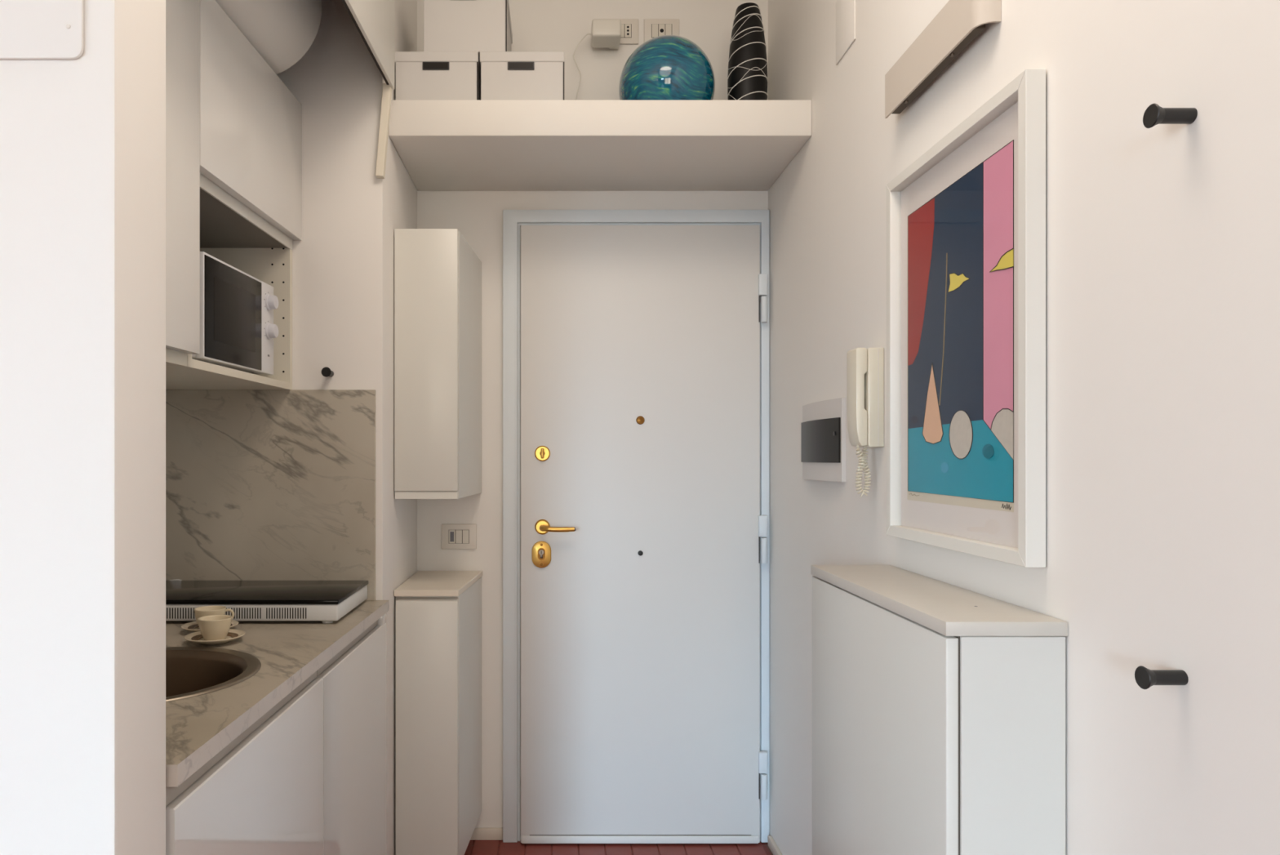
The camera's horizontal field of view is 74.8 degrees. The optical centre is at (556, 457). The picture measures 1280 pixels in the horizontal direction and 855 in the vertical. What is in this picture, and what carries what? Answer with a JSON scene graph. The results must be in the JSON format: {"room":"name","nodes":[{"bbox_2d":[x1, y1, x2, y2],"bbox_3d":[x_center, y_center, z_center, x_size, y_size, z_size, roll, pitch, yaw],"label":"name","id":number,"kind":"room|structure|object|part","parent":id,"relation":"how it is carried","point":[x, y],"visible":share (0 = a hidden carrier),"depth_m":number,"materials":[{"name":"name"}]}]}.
{"room":"studio apartment","nodes":[
{"label":"studio apartment","id":0,"kind":"room"},
{"bbox_2d":[0,0,165,854],"bbox_3d":[-1.770,-0.200,0.987,2.560,3.004,0.125,0,0,0],"label":"wall partition","id":1,"kind":"structure","parent":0,"point":[82,140],"depth_m":0.93,"materials":[{"name":"paint"}]},
{"bbox_2d":[0,0,84,59],"bbox_3d":[-0.634,-0.552,0.921,0.220,0.220,0.006,0,0,0],"label":"access panel","id":2,"kind":"object","parent":1,"relation":"attached to","point":[30,29],"visible":1,"depth_m":0.92,"materials":[{"name":"paint"}]},
{"bbox_2d":[165,0,199,366],"bbox_3d":[-0.898,-0.574,1.369,0.354,0.778,0.632,0,0,0],"label":"upper cabinet","id":3,"kind":"object","parent":1,"relation":"attached to","point":[182,16],"visible":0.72,"depth_m":1.62,"materials":[{"name":"plastic"}]},
{"bbox_2d":[276,0,417,854],"bbox_3d":[-0.862,-0.200,2.556,0.776,3.004,0.566,0,0,0],"label":"wall","id":4,"kind":"structure","parent":0,"point":[343,262],"depth_m":2.27,"materials":[{"name":"paint"}]},
{"bbox_2d":[165,0,302,389],"bbox_3d":[-0.885,-0.574,1.979,0.382,0.778,0.584,0,0,0],"label":"upper cabinet","id":5,"kind":"object","parent":4,"relation":"attached to","point":[251,122],"visible":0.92,"depth_m":1.99,"materials":[{"name":"laminate"}]},
{"bbox_3d":[-0.911,-0.573,1.696,0.330,0.775,0.018,0,0,0],"label":"panel","id":6,"kind":"part","parent":5,"relation":"part of","materials":[{"name":"wood"}]},
{"bbox_3d":[-0.898,-0.194,1.979,0.354,0.018,0.548,0,0,0],"label":"panel","id":7,"kind":"part","parent":5,"relation":"part of","materials":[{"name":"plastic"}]},
{"bbox_2d":[191,251,278,374],"bbox_3d":[-0.884,-0.328,2.022,0.291,0.249,0.381,0,0,4],"label":"microwave","id":8,"kind":"object","parent":5,"relation":"on","point":[237,329],"visible":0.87,"depth_m":1.97,"materials":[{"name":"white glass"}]},
{"bbox_3d":[-0.759,-0.336,2.165,0.018,0.234,0.078,0,0,4],"label":"control panel","id":9,"kind":"part","parent":8,"relation":"part of","materials":[{"name":"white plastic"}]},
{"bbox_3d":[-0.900,-0.579,1.979,0.351,0.022,0.548,0,0,0],"label":"panel","id":10,"kind":"part","parent":5,"relation":"part of","materials":[{"name":"grey plastic"}]},
{"bbox_3d":[-0.885,-0.573,2.262,0.330,0.775,0.018,0,0,0],"label":"panel","id":11,"kind":"part","parent":5,"relation":"part of","materials":[{"name":"wood"}]},
{"bbox_3d":[-0.719,-0.778,1.979,0.023,0.370,0.585,0,0,3],"label":"flap door","id":12,"kind":"part","parent":5,"relation":"part of","materials":[{"name":"white paint"}]},
{"bbox_2d":[214,0,321,74],"bbox_3d":[-0.778,-1.144,1.821,0.362,0.365,0.620,0,0,0],"label":"duct","id":13,"kind":"object","parent":5,"relation":"on","point":[282,32],"visible":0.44,"depth_m":1.98,"materials":[{"name":"metal"}]},
{"bbox_2d":[165,389,375,599],"bbox_3d":[-0.796,0.101,2.267,0.607,0.573,0.012,0,0,0],"label":"backsplash","id":14,"kind":"structure","parent":4,"relation":"attached to","point":[261,484],"depth_m":2.26,"materials":[{"name":"grey stone"}]},
{"bbox_2d":[321,366,333,377],"bbox_3d":[-0.615,-0.230,2.249,0.026,0.026,0.047,0,0,0],"label":"wall hook","id":15,"kind":"object","parent":4,"relation":"attached to","point":[326,371],"visible":1,"depth_m":2.23,"materials":[{"name":"black metal"}]},
{"bbox_2d":[375,83,391,178],"bbox_3d":[-0.468,-0.887,2.261,0.041,0.252,0.022,0,0,0],"label":"batten","id":16,"kind":"object","parent":4,"relation":"attached to","point":[387,90],"visible":1,"depth_m":2.25,"materials":[{"name":"white wood"}]},
{"bbox_2d":[342,0,395,89],"bbox_3d":[-0.470,-1.353,1.660,0.017,0.698,1.222,0,0,2],"label":"wall","id":17,"kind":"structure","parent":0,"point":[375,19],"depth_m":2.10,"materials":[{"name":"white paint"}]},
{"bbox_2d":[417,0,768,839],"bbox_3d":[0.124,-0.200,2.913,1.596,3.004,0.150,0,0,0],"label":"wall","id":18,"kind":"structure","parent":0,"point":[537,25],"depth_m":2.84,"materials":[{"name":"paint"}]},
{"bbox_2d":[394,228,481,498],"bbox_3d":[-0.363,-0.273,2.629,0.218,0.787,0.416,0,0,0],"label":"upper cabinet","id":19,"kind":"object","parent":18,"relation":"attached to","point":[437,274],"visible":1,"depth_m":2.42,"materials":[{"name":"white wood"}]},
{"bbox_2d":[441,524,476,548],"bbox_3d":[-0.331,0.268,2.832,0.120,0.085,0.012,0,0,0],"label":"light switch","id":20,"kind":"object","parent":18,"relation":"attached to","point":[453,535],"visible":1,"depth_m":2.83,"materials":[{"name":"white plastic"}]},
{"bbox_3d":[-0.331,0.268,2.829,0.070,0.046,0.001,0,0,0],"label":"module frame","id":21,"kind":"part","parent":20,"relation":"part of","materials":[{"name":"white plastic"}]},
{"bbox_2d":[470,827,502,839],"bbox_3d":[-0.240,1.279,2.832,0.119,0.038,0.012,0,0,0],"label":"baseboard","id":22,"kind":"structure","parent":18,"relation":"attached to","point":[478,833],"depth_m":2.83,"materials":[{"name":"paint"}]},
{"bbox_2d":[388,100,811,191],"bbox_3d":[0.124,-0.961,2.594,1.196,0.102,0.487,0,0,0],"label":"wall shelf","id":23,"kind":"object","parent":18,"relation":"attached to","point":[442,145],"visible":0.89,"depth_m":2.41,"materials":[{"name":"paint"}]},
{"bbox_2d":[395,51,480,100],"bbox_3d":[-0.347,-1.094,2.572,0.243,0.164,0.331,0,0,0],"label":"storage box","id":24,"kind":"object","parent":23,"relation":"on","point":[420,75],"visible":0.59,"depth_m":2.41,"materials":[{"name":"white cardboard"}]},
{"bbox_3d":[-0.347,-1.161,2.572,0.243,0.030,0.330,0,0,0],"label":"box lid","id":25,"kind":"part","parent":24,"relation":"part of","materials":[{"name":"white cardboard"}]},
{"bbox_2d":[423,0,512,59],"bbox_3d":[-0.265,-1.278,2.564,0.245,0.205,0.311,0,0,0],"label":"storage box","id":26,"kind":"object","parent":24,"relation":"on","point":[449,25],"visible":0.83,"depth_m":2.41,"materials":[{"name":"white cardboard"}]},
{"bbox_3d":[-0.145,-1.263,2.413,0.003,0.174,0.005,0,0,0],"label":"corner trim","id":27,"kind":"part","parent":26,"relation":"part of","materials":[{"name":"grey metal"}]},
{"bbox_3d":[-0.265,-1.366,2.564,0.245,0.030,0.310,0,0,0],"label":"box lid","id":28,"kind":"part","parent":26,"relation":"part of","materials":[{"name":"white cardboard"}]},
{"bbox_3d":[-0.228,-1.079,2.411,0.003,0.134,0.005,0,0,0],"label":"corner trim","id":29,"kind":"part","parent":24,"relation":"part of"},
{"bbox_2d":[480,51,564,100],"bbox_3d":[-0.099,-1.094,2.572,0.245,0.164,0.331,0,0,0],"label":"storage box","id":30,"kind":"object","parent":23,"relation":"on","point":[504,75],"visible":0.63,"depth_m":2.41,"materials":[{"name":"white cardboard"}]},
{"bbox_3d":[-0.099,-1.161,2.572,0.245,0.030,0.330,0,0,0],"label":"box lid","id":31,"kind":"part","parent":30,"relation":"part of","materials":[{"name":"white cardboard"}]},
{"bbox_3d":[0.022,-1.079,2.411,0.003,0.134,0.005,0,0,0],"label":"corner trim","id":32,"kind":"part","parent":30,"relation":"part of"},
{"bbox_2d":[573,18,621,100],"bbox_3d":[0.133,-1.227,2.775,0.161,0.424,0.103,0,0,0],"label":"power adapter","id":33,"kind":"object","parent":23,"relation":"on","point":[605,33],"visible":0.8,"depth_m":2.73,"materials":[{"name":"plastic"}]},
{"bbox_2d":[618,35,715,100],"bbox_3d":[0.347,-1.161,2.616,0.300,0.300,0.300,0,0,0],"label":"glass ball","id":34,"kind":"object","parent":23,"relation":"on","point":[664,67],"visible":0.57,"depth_m":2.49,"materials":[{"name":"teal glass"}]},
{"bbox_2d":[727,2,768,100],"bbox_3d":[0.598,-1.208,2.599,0.126,0.392,0.124,0,0,0],"label":"vase","id":35,"kind":"object","parent":23,"relation":"on","point":[747,79],"visible":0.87,"depth_m":2.55,"materials":[{"name":"black ceramic"}]},
{"bbox_2d":[619,18,638,44],"bbox_3d":[0.221,-1.451,2.832,0.119,0.085,0.012,0,0,0],"label":"power socket","id":36,"kind":"object","parent":18,"relation":"attached to","point":[629,27],"visible":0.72,"depth_m":2.83,"materials":[{"name":"white plastic"}]},
{"bbox_2d":[502,209,769,843],"bbox_3d":[0.270,0.230,2.783,0.901,2.136,0.110,0,0,0],"label":"door","id":37,"kind":"structure","parent":18,"relation":"in","point":[645,334],"depth_m":2.79,"materials":[{"name":"paint"}]},
{"bbox_3d":[-0.004,0.234,2.745,0.129,0.020,0.049,0,0,24],"label":"lever","id":38,"kind":"part","parent":37,"relation":"part of","materials":[{"name":"gold metal"}]},
{"bbox_2d":[644,18,679,42],"bbox_3d":[0.359,-1.451,2.832,0.120,0.085,0.012,0,0,0],"label":"socket","id":39,"kind":"object","parent":18,"relation":"attached to","point":[653,28],"visible":0.73,"depth_m":2.83,"materials":[{"name":"white plastic"}]},
{"bbox_3d":[0.359,-1.451,2.829,0.070,0.046,0.001,0,0,0],"label":"module frame","id":40,"kind":"part","parent":39,"relation":"part of","materials":[{"name":"white plastic"}]},
{"bbox_2d":[464,839,773,854],"bbox_3d":[-1.150,1.358,-1.831,4.100,0.120,9.738,0,0,0],"label":"floor","id":41,"kind":"structure","parent":0,"point":[475,846],"depth_m":2.76,"materials":[{"name":"tile"}]},
{"bbox_2d":[165,671,323,854],"bbox_3d":[-0.754,0.857,1.374,0.562,0.880,0.634,0,0,0],"label":"base cabinet","id":42,"kind":"object","parent":41,"relation":"on","point":[262,793],"visible":0.43,"depth_m":1.37,"materials":[{"name":"laminate"}]},
{"bbox_2d":[315,613,386,854],"bbox_3d":[-0.743,0.857,1.981,0.561,0.880,0.576,0,0,0],"label":"base cabinet","id":43,"kind":"object","parent":41,"relation":"on","point":[355,677],"visible":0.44,"depth_m":1.94,"materials":[{"name":"laminate"}]},
{"bbox_2d":[165,600,389,786],"bbox_3d":[-0.778,0.402,1.663,0.643,0.028,1.219,0,0,0],"label":"countertop","id":44,"kind":"structure","parent":43,"relation":"on","point":[197,727],"depth_m":1.46,"materials":[{"name":"grey stone"}]},
{"bbox_2d":[181,619,239,631],"bbox_3d":[-0.774,0.380,1.863,0.120,0.016,0.120,0,0,0],"label":"saucer","id":45,"kind":"object","parent":44,"relation":"on","point":[193,626],"visible":0.35,"depth_m":1.86,"materials":[{"name":"ceramic"}]},
{"bbox_2d":[194,604,234,626],"bbox_3d":[-0.771,0.359,1.861,0.073,0.046,0.067,0,0,23],"label":"espresso cup","id":46,"kind":"object","parent":45,"relation":"on","point":[199,611],"visible":0.38,"depth_m":1.85,"materials":[{"name":"beige ceramic"}]},
{"bbox_3d":[-0.737,0.355,1.874,0.023,0.032,0.006,0,0,-17],"label":"cup handle","id":47,"kind":"part","parent":46,"relation":"part of","materials":[{"name":"beige ceramic"}]},
{"bbox_2d":[165,646,261,702],"bbox_3d":[-0.752,0.482,1.487,0.424,0.196,0.424,0,0,0],"label":"sink","id":48,"kind":"object","parent":44,"relation":"in","point":[190,671],"visible":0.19,"depth_m":1.66,"materials":[{"name":"metal"}]},
{"bbox_2d":[183,628,245,644],"bbox_3d":[-0.718,0.380,1.752,0.120,0.016,0.120,0,0,0],"label":"saucer","id":49,"kind":"object","parent":44,"relation":"on","point":[195,637],"visible":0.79,"depth_m":1.74,"materials":[{"name":"ceramic"}]},
{"bbox_2d":[197,614,231,640],"bbox_3d":[-0.720,0.359,1.755,0.067,0.046,0.073,0,0,-27],"label":"espresso cup","id":50,"kind":"object","parent":49,"relation":"on","point":[212,627],"visible":0.94,"depth_m":1.73,"materials":[{"name":"beige ceramic"}]},
{"bbox_2d":[165,578,368,622],"bbox_3d":[-0.800,0.358,2.099,0.587,0.060,0.320,0,0,0],"label":"cooktop","id":51,"kind":"object","parent":44,"relation":"in","point":[326,601],"visible":0.66,"depth_m":1.97,"materials":[{"name":"white metal"}]},
{"bbox_3d":[-0.786,0.336,2.094,0.558,0.010,0.310,0,0,0],"label":"glass","id":52,"kind":"part","parent":51,"relation":"part of","materials":[{"name":"black glass"}]},
{"bbox_3d":[-0.473,0.433,2.245,0.021,0.030,0.046,0,0,0],"label":"door","id":53,"kind":"part","parent":43,"relation":"part of","materials":[{"name":"white plastic"}]},
{"bbox_2d":[394,570,482,854],"bbox_3d":[-0.361,0.794,2.628,0.221,0.818,0.418,0,0,0],"label":"base cabinet","id":54,"kind":"object","parent":41,"relation":"on","point":[438,613],"visible":1,"depth_m":2.42,"materials":[{"name":"white wood"}]},
{"bbox_3d":[-0.377,0.806,2.431,0.181,0.794,0.020,0,0,0],"label":"door","id":55,"kind":"part","parent":54,"relation":"part of","materials":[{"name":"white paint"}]},
{"bbox_2d":[768,0,1279,854],"bbox_3d":[0.798,-0.200,-1.831,0.150,3.004,9.338,0,0,0],"label":"wall","id":56,"kind":"structure","parent":0,"point":[1162,241],"depth_m":1.09,"materials":[{"name":"paint"}]},
{"bbox_2d":[768,835,782,854],"bbox_3d":[0.715,1.281,1.494,0.014,0.034,2.588,0,0,0],"label":"baseboard","id":57,"kind":"structure","parent":56,"relation":"attached to","point":[772,845],"depth_m":2.72,"materials":[{"name":"paint"}]},
{"bbox_2d":[800,397,845,481],"bbox_3d":[0.708,-0.045,2.238,0.029,0.210,0.330,0,0,0],"label":"box","id":58,"kind":"object","parent":56,"relation":"attached to","point":[823,425],"visible":1,"depth_m":2.16,"materials":[{"name":"grey plastic"}]},
{"bbox_2d":[835,0,855,65],"bbox_3d":[0.721,-1.089,2.073,0.004,0.160,0.135,0,0,0],"label":"cover plate","id":59,"kind":"object","parent":56,"relation":"attached to","point":[845,9],"visible":1,"depth_m":2.07,"materials":[{"name":"paint"}]},
{"bbox_2d":[847,347,884,496],"bbox_3d":[0.691,-0.078,1.862,0.062,0.330,0.062,0,0,0],"label":"phone","id":60,"kind":"object","parent":56,"relation":"attached to","point":[865,366],"visible":1,"depth_m":1.83,"materials":[{"name":"beige plastic"}]},
{"bbox_3d":[0.684,0.028,1.853,0.036,0.118,0.022,0,0,-33],"label":"coiled cord","id":61,"kind":"part","parent":60,"relation":"part of","materials":[{"name":"beige plastic"}]},
{"bbox_2d":[810,564,1067,854],"bbox_3d":[0.635,0.734,1.484,0.173,1.008,0.623,0,0,0],"label":"cabinet","id":62,"kind":"object","parent":56,"relation":"attached to","point":[939,707],"visible":1,"depth_m":1.25,"materials":[{"name":"white laminate"}]},
{"bbox_3d":[0.560,0.746,1.484,0.018,0.984,0.618,0,0,0],"label":"cabinet door","id":63,"kind":"part","parent":62,"relation":"part of","materials":[{"name":"white metal"}]},
{"bbox_2d":[884,0,1001,118],"bbox_3d":[0.704,-0.753,1.543,0.036,0.090,0.386,0,0,0],"label":"wall light","id":64,"kind":"object","parent":56,"relation":"attached to","point":[958,23],"visible":1,"depth_m":1.51,"materials":[{"name":"paint"}]},
{"bbox_2d":[886,69,1045,567],"bbox_3d":[0.705,-0.205,1.481,0.030,0.732,0.518,0,0,0],"label":"framed picture","id":65,"kind":"object","parent":56,"relation":"attached to","point":[966,220],"visible":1,"depth_m":1.41,"materials":[{"name":"white paint"}]},
{"bbox_3d":[0.705,-0.205,1.729,0.030,0.731,0.022,0,0,0],"label":"frame rail","id":66,"kind":"part","parent":65,"relation":"part of","materials":[{"name":"white paint"}]},
{"bbox_2d":[907,198,934,365],"bbox_3d":[0.712,-0.337,1.623,0.001,0.302,0.118,0,0,0],"label":"curtain","id":67,"kind":"object","parent":65,"relation":"hanging from","point":[921,215],"depth_m":1.62,"materials":[{"name":"red paper"}]},
{"bbox_3d":[0.705,-0.560,1.481,0.030,0.022,0.517,0,0,0],"label":"frame rail","id":68,"kind":"part","parent":65,"relation":"part of","materials":[{"name":"white paint"}]},
{"bbox_3d":[0.705,0.150,1.481,0.030,0.022,0.517,0,0,0],"label":"frame rail","id":69,"kind":"part","parent":65,"relation":"part of","materials":[{"name":"white paint"}]},
{"bbox_3d":[0.705,-0.205,1.233,0.030,0.731,0.022,0,0,0],"label":"frame rail","id":70,"kind":"part","parent":65,"relation":"part of","materials":[{"name":"white paint"}]},
{"bbox_2d":[1134,665,1188,688],"bbox_3d":[0.699,0.253,0.959,0.047,0.026,0.026,0,0,0],"label":"wall hook","id":71,"kind":"object","parent":56,"relation":"attached to","point":[1145,677],"visible":1,"depth_m":0.95,"materials":[{"name":"black metal"}]},
{"bbox_3d":[0.701,0.253,0.959,0.042,0.017,0.017,0,0,0],"label":"hook stem","id":72,"kind":"part","parent":71,"relation":"part of","materials":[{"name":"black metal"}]},
{"bbox_2d":[1142,103,1197,128],"bbox_3d":[0.699,-0.389,0.946,0.047,0.026,0.026,0,0,0],"label":"wall hook","id":73,"kind":"object","parent":56,"relation":"attached to","point":[1154,114],"visible":1,"depth_m":0.94,"materials":[{"name":"black metal"}]},
{"bbox_3d":[0.701,-0.389,0.946,0.042,0.017,0.017,0,0,0],"label":"hook stem","id":74,"kind":"part","parent":73,"relation":"part of","materials":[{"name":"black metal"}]}
]}

